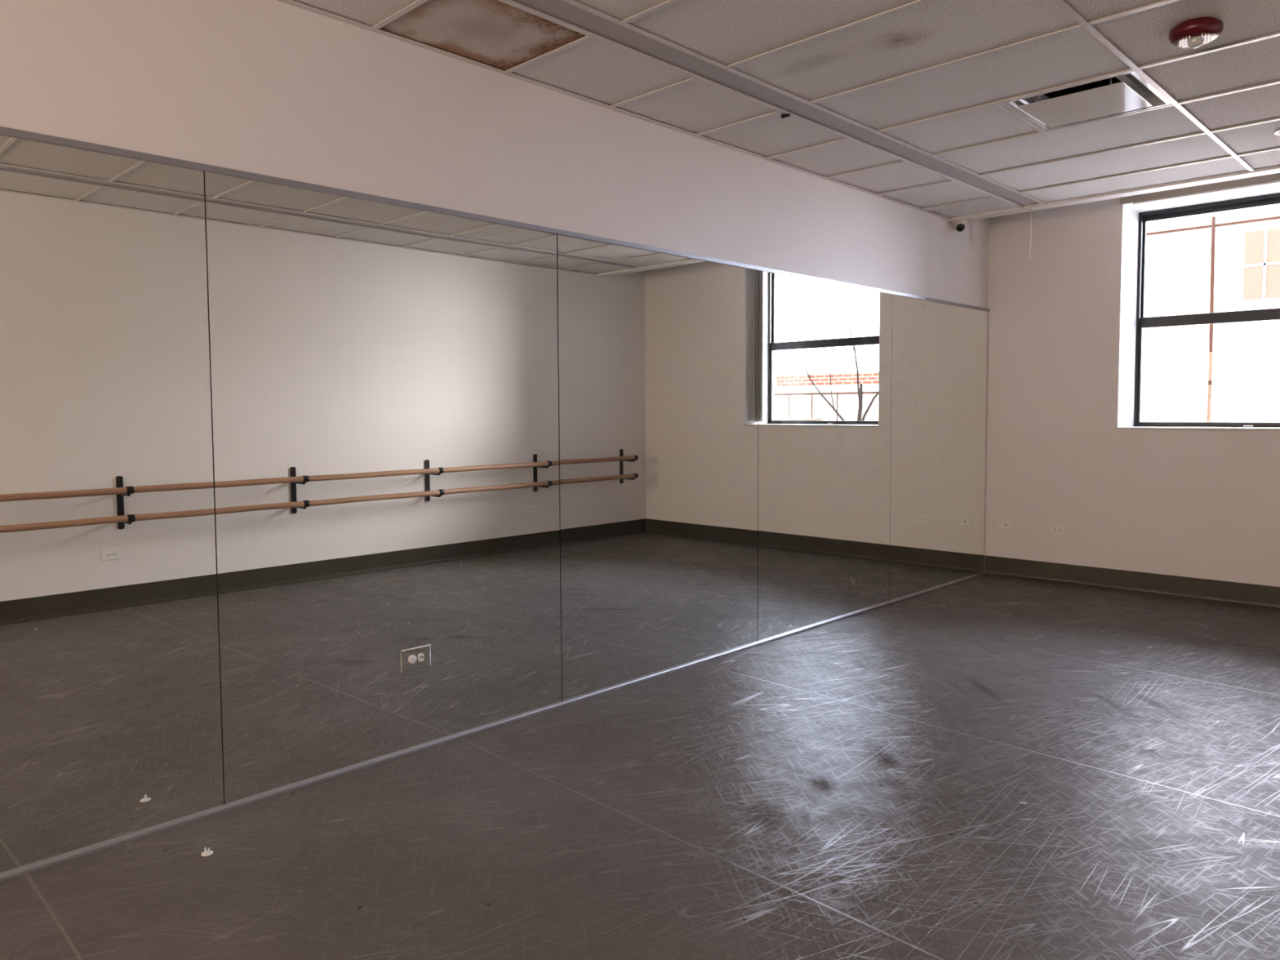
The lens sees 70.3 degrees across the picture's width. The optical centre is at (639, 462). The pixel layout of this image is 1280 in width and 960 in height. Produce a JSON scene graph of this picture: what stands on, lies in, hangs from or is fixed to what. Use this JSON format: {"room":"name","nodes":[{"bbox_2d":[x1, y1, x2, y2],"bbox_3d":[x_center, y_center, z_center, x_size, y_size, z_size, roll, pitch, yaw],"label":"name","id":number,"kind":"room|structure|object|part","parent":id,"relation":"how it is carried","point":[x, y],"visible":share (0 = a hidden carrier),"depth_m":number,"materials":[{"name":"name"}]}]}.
{"room":"exercise studio","nodes":[
{"label":"exercise studio","id":0,"kind":"room"},
{"bbox_2d":[0,0,989,804],"bbox_3d":[-0.873,-0.425,3.646,0.142,3.120,10.400,3,4,44],"label":"wall","id":1,"kind":"structure","parent":0,"point":[275,88],"depth_m":3.51,"materials":[{"name":"white paint"}]},
{"bbox_2d":[0,134,223,874],"bbox_3d":[-1.938,0.135,2.464,0.006,2.117,1.511,3,4,44],"label":"mirror panel","id":2,"kind":"object","parent":1,"relation":"attached to","point":[110,716],"visible":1,"depth_m":2.77,"materials":[{"name":"silver glass"}]},
{"bbox_2d":[204,171,561,804],"bbox_3d":[-0.888,0.069,3.547,0.006,2.117,1.500,3,4,44],"label":"mirror panel","id":3,"kind":"object","parent":1,"relation":"attached to","point":[384,376],"visible":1,"depth_m":3.42,"materials":[{"name":"silver glass"}]},
{"bbox_2d":[400,644,431,672],"bbox_3d":[-0.879,0.770,3.576,0.013,0.090,0.134,3,4,44],"label":"power outlet","id":4,"kind":"object","parent":3,"relation":"attached to","point":[416,657],"visible":1,"depth_m":3.57,"materials":[{"name":"metal"}]},
{"bbox_2d":[417,653,423,662],"bbox_3d":[-0.866,0.769,3.590,0.004,0.033,0.025,3,4,44],"label":"receptacle","id":5,"kind":"object","parent":4,"relation":"attached to","point":[420,655],"depth_m":3.59,"materials":[{"name":"white plastic"}]},
{"bbox_2d":[0,572,985,881],"bbox_3d":[0.173,1.065,4.684,0.022,0.016,7.552,3,4,44],"label":"trim","id":6,"kind":"structure","parent":1,"relation":"attached to","point":[34,867],"depth_m":3.47,"materials":[{"name":"grey metal"}]},
{"bbox_2d":[0,126,989,311],"bbox_3d":[0.165,-1.058,4.573,0.018,0.022,7.570,3,4,44],"label":"trim","id":7,"kind":"structure","parent":1,"relation":"attached to","point":[3,131],"depth_m":3.39,"materials":[{"name":"grey metal"}]},
{"bbox_2d":[556,234,758,701],"bbox_3d":[0.151,0.003,4.617,0.007,2.117,1.478,3,4,44],"label":"mirror panel","id":8,"kind":"object","parent":1,"relation":"attached to","point":[658,352],"visible":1,"depth_m":4.52,"materials":[{"name":"silver glass"}]},
{"bbox_2d":[757,270,892,641],"bbox_3d":[1.193,-0.063,5.690,0.008,2.117,1.508,3,4,44],"label":"mirror panel","id":9,"kind":"object","parent":1,"relation":"attached to","point":[824,413],"visible":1,"depth_m":5.61,"materials":[{"name":"silver glass"}]},
{"bbox_2d":[888,294,987,600],"bbox_3d":[2.256,-0.130,6.786,0.007,2.117,1.541,3,4,44],"label":"mirror panel","id":10,"kind":"object","parent":1,"relation":"attached to","point":[939,350],"visible":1,"depth_m":6.72,"materials":[{"name":"silver glass"}]},
{"bbox_2d":[952,218,967,231],"bbox_3d":[2.374,-1.759,6.743,0.104,0.092,0.104,3,4,44],"label":"security camera","id":11,"kind":"object","parent":1,"relation":"attached to","point":[959,224],"visible":1,"depth_m":6.71,"materials":[{"name":"beige plastic"}]},
{"bbox_2d":[0,574,1279,959],"bbox_3d":[0.686,1.253,2.479,4.120,0.120,11.050,3,4,44],"label":"floor","id":12,"kind":"structure","parent":0,"point":[855,787],"depth_m":2.92,"materials":[{"name":"grey plastic"}]},
{"bbox_2d":[200,847,213,856],"bbox_3d":[-1.315,1.179,2.759,0.034,0.020,0.034,0,3,12],"label":"plug","id":13,"kind":"object","parent":12,"relation":"on","point":[209,852],"visible":1,"depth_m":2.75,"materials":[{"name":"white plastic"}]},
{"bbox_2d":[276,0,1279,219],"bbox_3d":[0.669,-1.795,2.310,4.120,0.494,11.050,3,4,44],"label":"ceiling","id":14,"kind":"structure","parent":0,"point":[896,101],"depth_m":3.83,"materials":[{"name":"grey"}]},
{"bbox_3d":[0.185,-1.639,3.679,0.151,0.011,2.436,3,4,44],"label":"filler panel","id":15,"kind":"part","parent":14,"relation":"part of","materials":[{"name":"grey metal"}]},
{"bbox_2d":[780,114,790,123],"bbox_3d":[0.693,-1.561,4.336,0.049,0.200,0.018,0,3,4],"label":"clip","id":16,"kind":"object","parent":14,"relation":"attached to","point":[783,116],"visible":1,"depth_m":4.32,"materials":[{"name":"black metal"}]},
{"bbox_3d":[1.887,-1.746,5.433,0.151,0.011,2.448,3,4,44],"label":"filler panel","id":17,"kind":"part","parent":14,"relation":"part of","materials":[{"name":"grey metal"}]},
{"bbox_2d":[1029,206,1031,259],"bbox_3d":[2.724,-1.602,6.332,0.010,0.363,0.008,3,4,44],"label":"string","id":18,"kind":"object","parent":14,"relation":"hanging from","point":[1031,206],"visible":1,"depth_m":6.33,"materials":[{"name":"white fabric"}]},
{"bbox_2d":[997,71,1172,131],"bbox_3d":[2.063,-1.758,4.207,0.582,0.214,0.586,3,4,44],"label":"ceiling vent","id":19,"kind":"object","parent":14,"relation":"in","point":[1126,93],"visible":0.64,"depth_m":4.22,"materials":[{"name":"white metal"}]},
{"bbox_3d":[2.063,-1.654,4.213,0.456,0.006,0.424,3,4,44],"label":"plate","id":20,"kind":"part","parent":19,"relation":"part of","materials":[{"name":"white metal"}]},
{"bbox_2d":[1168,17,1223,48],"bbox_3d":[2.064,-1.587,3.374,0.173,0.089,0.173,1,4,30],"label":"fire alarm strobe","id":21,"kind":"object","parent":14,"relation":"attached to","point":[1193,33],"visible":1,"depth_m":3.33,"materials":[{"name":"red plastic"}]},
{"bbox_2d":[1178,33,1212,48],"bbox_3d":[2.064,-1.568,3.375,0.106,0.006,0.113,1,4,30],"label":"light","id":22,"kind":"object","parent":21,"relation":"attached to","point":[1185,40],"depth_m":3.36,"materials":[{"name":"white plastic"}]},
{"bbox_2d":[1273,128,1279,135],"bbox_3d":[3.331,-1.709,4.627,0.166,0.038,0.166,3,4,44],"label":"recessed light","id":23,"kind":"object","parent":14,"relation":"in","point":[1277,132],"visible":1,"depth_m":4.66,"materials":[{"name":"white"}]},
{"bbox_2d":[983,173,1279,586],"bbox_3d":[4.347,-0.596,6.172,4.120,3.120,0.500,3,4,44],"label":"wall","id":24,"kind":"structure","parent":0,"point":[1201,504],"depth_m":6.78,"materials":[{"name":"white paint"}]},
{"bbox_2d":[999,520,1013,529],"bbox_3d":[2.926,0.497,7.261,0.116,0.071,0.011,3,4,44],"label":"cable plate","id":25,"kind":"object","parent":24,"relation":"attached to","point":[1003,524],"visible":1,"depth_m":7.26,"materials":[{"name":"white plastic"}]},
{"bbox_2d":[1049,524,1065,534],"bbox_3d":[3.212,0.516,6.986,0.116,0.071,0.009,3,4,44],"label":"power outlet","id":26,"kind":"object","parent":24,"relation":"attached to","point":[1054,529],"visible":1,"depth_m":6.99,"materials":[{"name":"white plastic"}]},
{"bbox_2d":[947,165,1279,222],"bbox_3d":[3.703,-1.924,5.446,3.828,0.381,0.119,3,4,44],"label":"trim","id":27,"kind":"structure","parent":24,"relation":"attached to","point":[1272,170],"depth_m":5.92,"materials":[{"name":"white metal"}]},
{"bbox_2d":[984,555,1279,610],"bbox_3d":[4.175,0.897,6.070,3.817,0.152,0.016,3,4,44],"label":"baseboard","id":28,"kind":"structure","parent":24,"relation":"attached to","point":[1260,596],"depth_m":6.60,"materials":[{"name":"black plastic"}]},
{"bbox_2d":[1117,192,1279,430],"bbox_3d":[4.190,-1.044,6.269,1.476,1.620,0.490,3,4,44],"label":"window","id":29,"kind":"structure","parent":24,"relation":"in","point":[1266,314],"depth_m":6.66,"materials":[{"name":"black metal"}]},
{"bbox_3d":[4.163,-0.238,6.282,1.474,0.010,0.400,3,4,44],"label":"sill","id":30,"kind":"part","parent":29,"relation":"part of","materials":[{"name":"white paint"}]},
{"bbox_2d":[1120,173,1279,204],"bbox_3d":[4.097,-1.078,6.169,1.508,1.635,0.250,3,4,44],"label":"vertical blind","id":31,"kind":"object","parent":29,"relation":"attached to","point":[1270,179],"visible":0.99,"depth_m":6.20,"materials":[{"name":"beige plastic"}]},
{"bbox_3d":[4.318,-0.666,6.420,1.436,0.820,0.028,3,4,44],"label":"sash","id":32,"kind":"part","parent":29,"relation":"part of","materials":[{"name":"black"}]},
{"bbox_3d":[4.338,-1.433,6.403,1.436,0.802,0.028,3,4,44],"label":"sash","id":33,"kind":"part","parent":29,"relation":"part of","materials":[{"name":"black"}]},
{"label":"outside","id":34,"kind":"structure","parent":0,"visible":0},
{"bbox_3d":[38.001,0.631,29.381,100.000,0.300,79.500,3,4,44],"label":"ground","id":35,"kind":"structure","parent":34,"visible":0},
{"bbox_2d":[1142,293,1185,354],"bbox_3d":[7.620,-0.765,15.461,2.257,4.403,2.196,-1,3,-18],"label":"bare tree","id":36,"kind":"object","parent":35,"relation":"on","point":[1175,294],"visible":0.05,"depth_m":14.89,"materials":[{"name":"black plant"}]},
{"bbox_2d":[1140,208,1279,422],"bbox_3d":[12.625,-1.675,18.576,5.900,5.800,6.100,3,4,44],"label":"neighbouring building","id":37,"kind":"structure","parent":35,"relation":"on","point":[1229,371],"depth_m":16.52,"materials":[{"name":"white"}]},
{"bbox_3d":[10.536,-4.280,16.287,5.900,0.040,0.060,3,4,44],"label":"cornice","id":38,"kind":"part","parent":37,"relation":"part of","materials":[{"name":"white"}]}
]}

